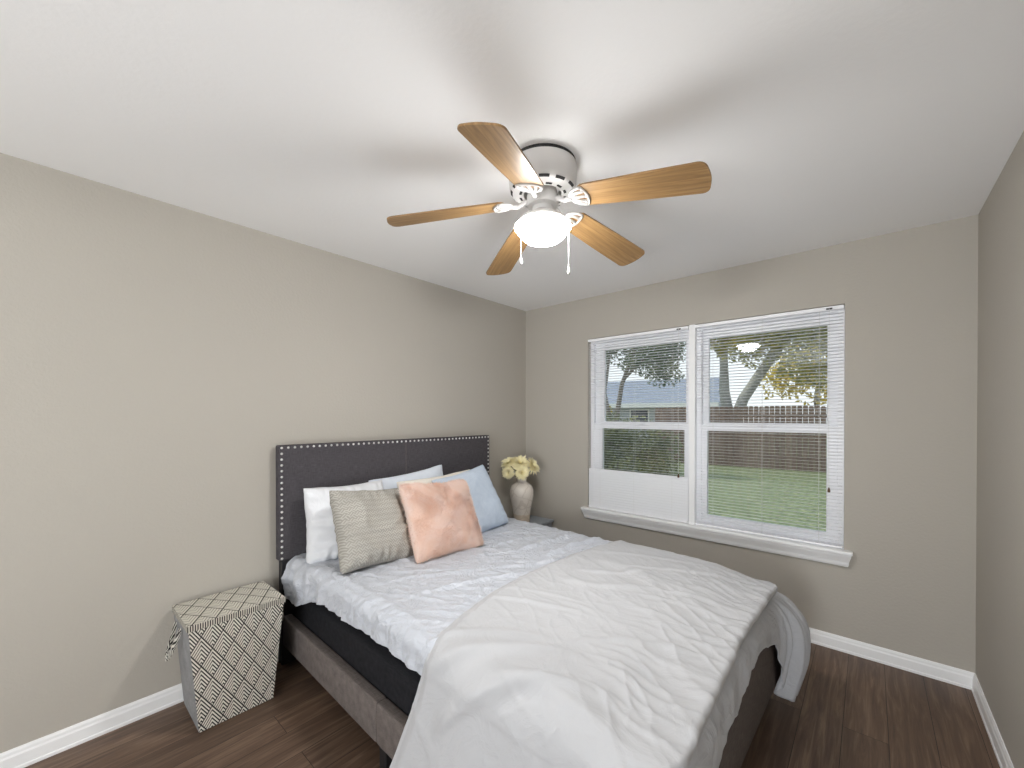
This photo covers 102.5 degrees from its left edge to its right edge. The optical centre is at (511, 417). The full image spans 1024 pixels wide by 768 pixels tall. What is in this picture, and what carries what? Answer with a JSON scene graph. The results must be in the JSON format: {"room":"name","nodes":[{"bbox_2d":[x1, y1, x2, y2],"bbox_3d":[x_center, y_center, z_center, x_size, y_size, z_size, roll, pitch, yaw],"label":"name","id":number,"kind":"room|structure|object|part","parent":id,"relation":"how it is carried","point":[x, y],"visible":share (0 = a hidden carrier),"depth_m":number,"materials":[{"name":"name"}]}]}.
{"room":"bedroom","nodes":[
{"label":"bedroom","id":0,"kind":"room"},
{"bbox_2d":[0,153,525,752],"bbox_3d":[-2.216,0.185,1.473,0.140,2.440,7.280,0,0,41],"label":"wall","id":1,"kind":"structure","parent":0,"point":[157,357],"depth_m":1.97,"materials":[{"name":"paint"}]},
{"bbox_2d":[0,650,278,767],"bbox_3d":[-2.157,1.362,1.428,0.016,0.086,7.000,0,0,41],"label":"baseboard","id":2,"kind":"structure","parent":1,"relation":"attached to","point":[32,752],"depth_m":1.79,"materials":[{"name":"white paint"}]},
{"bbox_2d":[0,0,1023,310],"bbox_3d":[-1.038,-1.090,0.441,3.263,0.120,7.280,0,0,41],"label":"ceiling","id":3,"kind":"structure","parent":0,"point":[815,124],"depth_m":1.39,"materials":[{"name":"paint"}]},
{"bbox_2d":[387,122,711,274],"bbox_3d":[0.154,-0.809,1.672,1.189,0.455,1.220,0,0,41],"label":"ceiling fan","id":4,"kind":"object","parent":3,"relation":"hanging from","point":[542,177],"visible":1,"depth_m":1.58,"materials":[{"name":"brown wood"}]},
{"bbox_3d":[-0.266,-0.827,1.672,0.479,0.006,0.146,-9,13,-2],"label":"blade","id":5,"kind":"part","parent":4,"relation":"part of","materials":[{"name":"brown wood"}]},
{"bbox_3d":[-0.012,-0.825,1.319,0.146,0.006,0.479,13,13,18],"label":"blade","id":6,"kind":"part","parent":4,"relation":"part of","materials":[{"name":"brown wood"}]},
{"bbox_3d":[-0.005,-0.829,2.054,0.146,0.006,0.479,-13,-4,-21],"label":"blade","id":7,"kind":"part","parent":4,"relation":"part of","materials":[{"name":"brown wood"}]},
{"bbox_3d":[0.126,-0.746,1.686,0.231,0.061,0.231,0,0,41],"label":"lamp shade","id":8,"kind":"part","parent":4,"relation":"part of","materials":[{"name":"white glass"}]},
{"bbox_3d":[0.204,-0.706,1.679,0.058,0.219,0.004,0,0,7],"label":"pull chain","id":9,"kind":"part","parent":4,"relation":"part of","materials":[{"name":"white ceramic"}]},
{"bbox_3d":[0.434,-0.828,1.926,0.479,0.006,0.146,11,-19,-37],"label":"blade","id":10,"kind":"part","parent":4,"relation":"part of","materials":[{"name":"brown wood"}]},
{"bbox_3d":[0.454,-0.826,1.472,0.479,0.006,0.146,11,-6,33],"label":"blade","id":11,"kind":"part","parent":4,"relation":"part of","materials":[{"name":"brown wood"}]},
{"bbox_2d":[25,643,999,767],"bbox_3d":[-1.038,1.470,0.455,3.263,0.120,7.280,0,0,41],"label":"floor","id":12,"kind":"structure","parent":0,"point":[848,710],"depth_m":1.81,"materials":[{"name":"brown wood"}]},
{"bbox_2d":[165,581,284,732],"bbox_3d":[-1.393,1.150,2.029,0.313,0.495,0.496,0,0,41],"label":"laundry hamper","id":13,"kind":"object","parent":12,"relation":"on","point":[227,642],"visible":1,"depth_m":1.92,"materials":[{"name":"fabric"}]},
{"bbox_3d":[-1.539,1.020,1.860,0.090,0.150,0.050,0,0,41],"label":"handle","id":14,"kind":"part","parent":13,"relation":"part of","materials":[{"name":"fabric"}]},
{"bbox_3d":[-1.391,0.904,2.027,0.310,0.003,0.396,0,0,41],"label":"lid","id":15,"kind":"part","parent":13,"relation":"part of","materials":[{"name":"fabric"}]},
{"bbox_2d":[276,435,780,767],"bbox_3d":[0.011,0.779,2.207,2.176,1.243,1.643,0,0,43],"label":"upholstered bed","id":16,"kind":"object","parent":12,"relation":"on","point":[334,464],"visible":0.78,"depth_m":2.32,"materials":[{"name":"grey fabric"}]},
{"bbox_3d":[-1.290,1.100,2.361,0.050,0.600,0.075,0,0,43],"label":"leg","id":17,"kind":"part","parent":16,"relation":"part of","materials":[{"name":"black wood"}]},
{"bbox_3d":[-0.898,1.200,1.983,1.030,0.163,0.050,0,0,43],"label":"rail","id":18,"kind":"part","parent":16,"relation":"part of","materials":[{"name":"grey fabric"}]},
{"bbox_2d":[294,602,420,716],"bbox_3d":[0.009,1.085,2.201,2.056,0.219,1.496,0,0,43],"label":"box spring","id":19,"kind":"object","parent":16,"relation":"on","point":[387,673],"visible":0.04,"depth_m":1.79,"materials":[{"name":"black fabric"}]},
{"bbox_3d":[-0.001,0.898,2.208,2.018,0.150,1.430,0,0,43],"label":"mattress","id":20,"kind":"object","parent":19,"relation":"on","visible":0},
{"bbox_2d":[281,518,612,674],"bbox_3d":[0.002,0.890,2.204,2.039,0.251,1.612,0,0,43],"label":"sheet","id":21,"kind":"object","parent":20,"relation":"on","point":[403,605],"visible":0.34,"depth_m":2.01,"materials":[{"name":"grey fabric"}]},
{"bbox_2d":[303,480,382,563],"bbox_3d":[-0.976,0.614,2.446,0.480,0.438,0.259,0,0,-41],"label":"bed pillow","id":22,"kind":"object","parent":21,"relation":"on","point":[321,545],"visible":0.37,"depth_m":2.28,"materials":[{"name":"white fabric"}]},
{"bbox_2d":[329,488,413,573],"bbox_3d":[-0.769,0.606,2.282,0.307,0.433,0.456,0,0,45],"label":"throw pillow","id":23,"kind":"object","parent":21,"relation":"on","point":[371,528],"visible":0.96,"depth_m":2.18,"materials":[{"name":"fabric"}]},
{"bbox_2d":[368,465,442,489],"bbox_3d":[-0.691,0.582,2.836,0.623,0.463,0.150,0,0,-44],"label":"bed pillow","id":24,"kind":"object","parent":21,"relation":"on","point":[390,482],"visible":0.12,"depth_m":2.82,"materials":[{"name":"white fabric"}]},
{"bbox_2d":[397,469,469,532],"bbox_3d":[-0.490,0.602,2.861,0.165,0.415,0.654,0,0,45],"label":"bed pillow","id":25,"kind":"object","parent":21,"relation":"on","point":[426,480],"visible":0.05,"depth_m":2.79,"materials":[{"name":"beige fabric"}]},
{"bbox_2d":[398,478,483,563],"bbox_3d":[-0.415,0.604,2.489,0.314,0.466,0.546,0,0,42],"label":"throw pillow","id":26,"kind":"object","parent":21,"relation":"on","point":[442,520],"visible":0.99,"depth_m":2.38,"materials":[{"name":"pink fabric"}]},
{"bbox_2d":[432,465,508,532],"bbox_3d":[-0.282,0.602,2.908,0.286,0.483,0.527,0,0,40],"label":"throw pillow","id":27,"kind":"object","parent":21,"relation":"on","point":[489,510],"visible":0.55,"depth_m":2.90,"materials":[{"name":"blue fabric"}]},
{"bbox_2d":[688,592,810,767],"bbox_3d":[0.747,1.086,1.592,0.500,0.528,1.708,0,0,43],"label":"blanket","id":28,"kind":"object","parent":21,"relation":"on","point":[781,624],"visible":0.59,"depth_m":1.69,"materials":[{"name":"grey fabric"}]},
{"bbox_3d":[-0.768,0.479,2.922,0.058,0.651,1.643,0,0,43],"label":"headboard","id":29,"kind":"part","parent":16,"relation":"part of","materials":[{"name":"grey fabric"}]},
{"bbox_3d":[-0.485,1.341,1.612,0.050,0.125,0.050,0,0,43],"label":"leg","id":30,"kind":"part","parent":16,"relation":"part of","materials":[{"name":"black wood"}]},
{"bbox_3d":[-0.119,1.204,1.266,1.082,0.163,0.050,0,0,43],"label":"rail","id":31,"kind":"part","parent":16,"relation":"part of","materials":[{"name":"grey fabric"}]},
{"bbox_2d":[389,540,777,767],"bbox_3d":[0.450,0.998,1.741,1.026,0.550,1.762,0,0,43],"label":"duvet","id":32,"kind":"object","parent":16,"relation":"on","point":[616,654],"visible":1,"depth_m":1.32,"materials":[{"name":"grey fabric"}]},
{"bbox_3d":[0.787,1.122,1.484,0.053,0.325,1.600,0,0,43],"label":"footboard","id":33,"kind":"part","parent":16,"relation":"part of","materials":[{"name":"grey fabric"}]},
{"bbox_2d":[530,515,553,526],"bbox_3d":[0.101,1.169,3.735,0.352,0.445,0.497,0,0,41],"label":"nightstand","id":34,"kind":"object","parent":12,"relation":"on","point":[533,519],"visible":0.15,"depth_m":3.78,"materials":[{"name":"grey paint"}]},
{"bbox_2d":[510,477,533,521],"bbox_3d":[0.086,0.741,3.655,0.212,0.412,0.212,0,0,41],"label":"vase","id":35,"kind":"object","parent":34,"relation":"on","point":[521,492],"visible":0.78,"depth_m":3.58,"materials":[{"name":"ceramic"}]},
{"bbox_2d":[502,467,515,479],"bbox_3d":[0.005,0.579,3.590,0.111,0.324,0.193,0,0,41],"label":"chrysanthemum","id":36,"kind":"object","parent":35,"relation":"in","point":[508,473],"visible":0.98,"depth_m":3.53,"materials":[{"name":"yellow plant"}]},
{"bbox_2d":[501,457,517,470],"bbox_3d":[-0.024,0.542,3.616,0.175,0.398,0.165,0,0,27],"label":"chrysanthemum","id":37,"kind":"object","parent":35,"relation":"in","point":[509,462],"visible":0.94,"depth_m":3.59,"materials":[{"name":"yellow plant"}]},
{"bbox_2d":[513,455,528,471],"bbox_3d":[0.073,0.537,3.630,0.164,0.407,0.164,0,0,41],"label":"chrysanthemum","id":38,"kind":"object","parent":35,"relation":"in","point":[522,460],"visible":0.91,"depth_m":3.61,"materials":[{"name":"beige plant"}]},
{"bbox_2d":[515,465,528,480],"bbox_3d":[0.085,0.576,3.561,0.126,0.330,0.140,0,0,41],"label":"chrysanthemum","id":39,"kind":"object","parent":35,"relation":"in","point":[521,473],"visible":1,"depth_m":3.54,"materials":[{"name":"beige plant"}]},
{"bbox_2d":[527,457,539,474],"bbox_3d":[0.172,0.549,3.678,0.149,0.384,0.174,0,0,41],"label":"chrysanthemum","id":40,"kind":"object","parent":35,"relation":"in","point":[534,468],"visible":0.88,"depth_m":3.65,"materials":[{"name":"yellow plant"}]},
{"bbox_2d":[526,215,977,672],"bbox_3d":[1.306,0.175,3.140,2.983,2.440,0.140,0,0,41],"label":"wall","id":41,"kind":"structure","parent":0,"point":[909,297],"depth_m":2.38,"materials":[{"name":"paint"}]},
{"bbox_2d":[591,330,688,522],"bbox_3d":[1.043,0.054,3.388,0.852,1.480,0.090,0,0,41],"label":"window","id":42,"kind":"structure","parent":41,"relation":"in","point":[629,425],"depth_m":3.52,"materials":[{"name":"white plastic"}]},
{"bbox_2d":[588,326,688,522],"bbox_3d":[0.989,0.051,3.326,0.848,1.462,0.042,0,0,41],"label":"window blind","id":43,"kind":"object","parent":42,"relation":"attached to","point":[644,494],"visible":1,"depth_m":3.29,"materials":[{"name":"white plastic"}]},
{"bbox_3d":[0.994,0.056,3.332,0.612,1.428,0.028,0,0,41],"label":"ladder cord","id":44,"kind":"part","parent":43,"relation":"part of","materials":[{"name":"white fabric"}]},
{"bbox_3d":[0.994,0.776,3.336,0.842,0.012,0.024,0,0,41],"label":"rail","id":45,"kind":"part","parent":43,"relation":"part of","materials":[{"name":"white plastic"}]},
{"bbox_3d":[1.248,-0.120,3.082,0.004,1.088,0.004,0,0,41],"label":"lift cord","id":46,"kind":"part","parent":43,"relation":"part of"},
{"bbox_3d":[1.028,0.404,3.373,0.790,0.712,0.044,0,0,41],"label":"sash","id":47,"kind":"part","parent":42,"relation":"part of","materials":[{"name":"white plastic"}]},
{"bbox_3d":[1.055,-0.284,3.400,0.790,0.736,0.030,0,0,41],"label":"sash","id":48,"kind":"part","parent":42,"relation":"part of","materials":[{"name":"white plastic"}]},
{"bbox_2d":[689,324,696,524],"bbox_3d":[1.371,0.056,3.083,0.044,1.480,0.140,0,0,41],"label":"trim","id":49,"kind":"structure","parent":41,"relation":"attached to","point":[692,330],"depth_m":3.03,"materials":[{"name":"white paint"}]},
{"bbox_2d":[581,506,852,566],"bbox_3d":[1.354,0.835,3.067,1.836,0.098,0.192,0,0,41],"label":"trim","id":50,"kind":"structure","parent":41,"relation":"attached to","point":[819,553],"depth_m":2.83,"materials":[{"name":"white paint"}]},
{"bbox_2d":[697,305,844,547],"bbox_3d":[1.719,0.057,2.800,0.852,1.480,0.090,0,0,41],"label":"window","id":51,"kind":"structure","parent":41,"relation":"in","point":[831,413],"depth_m":2.66,"materials":[{"name":"white plastic"}]},
{"bbox_2d":[695,304,843,548],"bbox_3d":[1.665,0.055,2.738,0.848,1.462,0.042,0,0,41],"label":"window blind","id":52,"kind":"object","parent":51,"relation":"attached to","point":[837,307],"visible":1,"depth_m":2.70,"materials":[{"name":"white plastic"}]},
{"bbox_3d":[1.670,0.059,2.743,0.612,1.428,0.028,0,0,41],"label":"ladder cord","id":53,"kind":"part","parent":52,"relation":"part of","materials":[{"name":"white fabric"}]},
{"bbox_3d":[1.670,0.779,2.747,0.842,0.012,0.024,0,0,41],"label":"rail","id":54,"kind":"part","parent":52,"relation":"part of","materials":[{"name":"white plastic"}]},
{"bbox_3d":[1.704,0.407,2.784,0.790,0.712,0.044,0,0,41],"label":"sash","id":55,"kind":"part","parent":51,"relation":"part of","materials":[{"name":"white plastic"}]},
{"bbox_3d":[1.731,-0.281,2.811,0.790,0.736,0.030,0,0,41],"label":"sash","id":56,"kind":"part","parent":51,"relation":"part of","materials":[{"name":"white plastic"}]},
{"bbox_2d":[809,627,973,689],"bbox_3d":[1.255,1.353,3.088,2.983,0.086,0.016,0,0,41],"label":"baseboard","id":57,"kind":"structure","parent":41,"relation":"attached to","point":[934,670],"depth_m":2.31,"materials":[{"name":"white paint"}]},
{"bbox_2d":[975,131,1023,767],"bbox_3d":[0.139,0.196,-0.578,0.140,2.440,7.280,0,0,41],"label":"wall","id":58,"kind":"structure","parent":0,"point":[999,671],"depth_m":1.70,"materials":[{"name":"paint"}]},
{"bbox_2d":[971,673,1013,767],"bbox_3d":[0.080,1.373,-0.520,0.016,0.086,7.000,0,0,41],"label":"baseboard","id":59,"kind":"structure","parent":58,"relation":"attached to","point":[1003,758],"depth_m":1.79,"materials":[{"name":"white paint"}]},
{"label":"outside","id":60,"kind":"structure","parent":0,"visible":0},
{"bbox_2d":[604,432,826,530],"bbox_3d":[16.117,1.645,30.044,70.000,0.200,59.840,0,0,41],"label":"lawn","id":61,"kind":"structure","parent":60,"point":[731,470],"depth_m":9.11,"materials":[{"name":"green plant"}]},
{"bbox_2d":[604,411,683,473],"bbox_3d":[3.159,0.776,12.843,4.323,1.958,1.363,0,0,41],"label":"hedge","id":62,"kind":"object","parent":61,"relation":"on","point":[630,437],"visible":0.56,"depth_m":12.10,"materials":[{"name":"green plant"}]},
{"bbox_2d":[606,342,685,448],"bbox_3d":[4.745,-1.297,17.590,5.534,5.847,1.999,0,0,41],"label":"tree","id":63,"kind":"object","parent":61,"relation":"on","point":[643,350],"visible":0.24,"depth_m":16.61,"materials":[{"name":"green plant"}]},
{"bbox_2d":[604,377,720,444],"bbox_3d":[9.091,-0.494,28.049,9.800,4.100,7.060,0,0,33],"label":"house","id":64,"kind":"structure","parent":61,"relation":"on","point":[625,411],"depth_m":25.50,"materials":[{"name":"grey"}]},
{"bbox_3d":[7.846,0.071,25.312,1.100,1.100,0.030,0,0,33],"label":"pane","id":65,"kind":"part","parent":64,"relation":"part of","materials":[{"name":"grey glass"}]},
{"bbox_2d":[655,406,826,472],"bbox_3d":[10.233,0.637,11.709,12.180,2.020,0.158,0,0,37],"label":"fence","id":66,"kind":"object","parent":61,"relation":"on","point":[721,447],"visible":0.27,"depth_m":13.19,"materials":[{"name":"brown wood"}]},
{"bbox_3d":[7.568,0.661,13.764,0.090,1.950,0.090,0,0,37],"label":"post","id":67,"kind":"part","parent":66,"relation":"part of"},
{"bbox_3d":[10.215,1.252,11.688,12.180,0.090,0.038,0,0,37],"label":"rail","id":68,"kind":"part","parent":66,"relation":"part of","materials":[{"name":"wood"}]},
{"bbox_3d":[10.215,0.603,11.685,12.180,0.090,0.038,0,0,37],"label":"rail","id":69,"kind":"part","parent":66,"relation":"part of","materials":[{"name":"wood"}]},
{"bbox_3d":[10.215,-0.048,11.681,12.180,0.090,0.038,0,0,37],"label":"rail","id":70,"kind":"part","parent":66,"relation":"part of","materials":[{"name":"brown wood"}]},
{"bbox_2d":[710,326,827,461],"bbox_3d":[9.331,-1.893,13.247,2.704,7.080,8.087,0,0,-44],"label":"tree","id":71,"kind":"object","parent":61,"relation":"on","point":[751,387],"visible":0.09,"depth_m":13.58,"materials":[{"name":"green plant"}]},
{"bbox_2d":[759,339,826,407],"bbox_3d":[16.014,-1.287,19.482,7.938,5.782,3.029,0,0,41],"label":"tree","id":72,"kind":"object","parent":61,"relation":"on","point":[774,384],"visible":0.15,"depth_m":20.74,"materials":[{"name":"yellow plant"}]}
]}

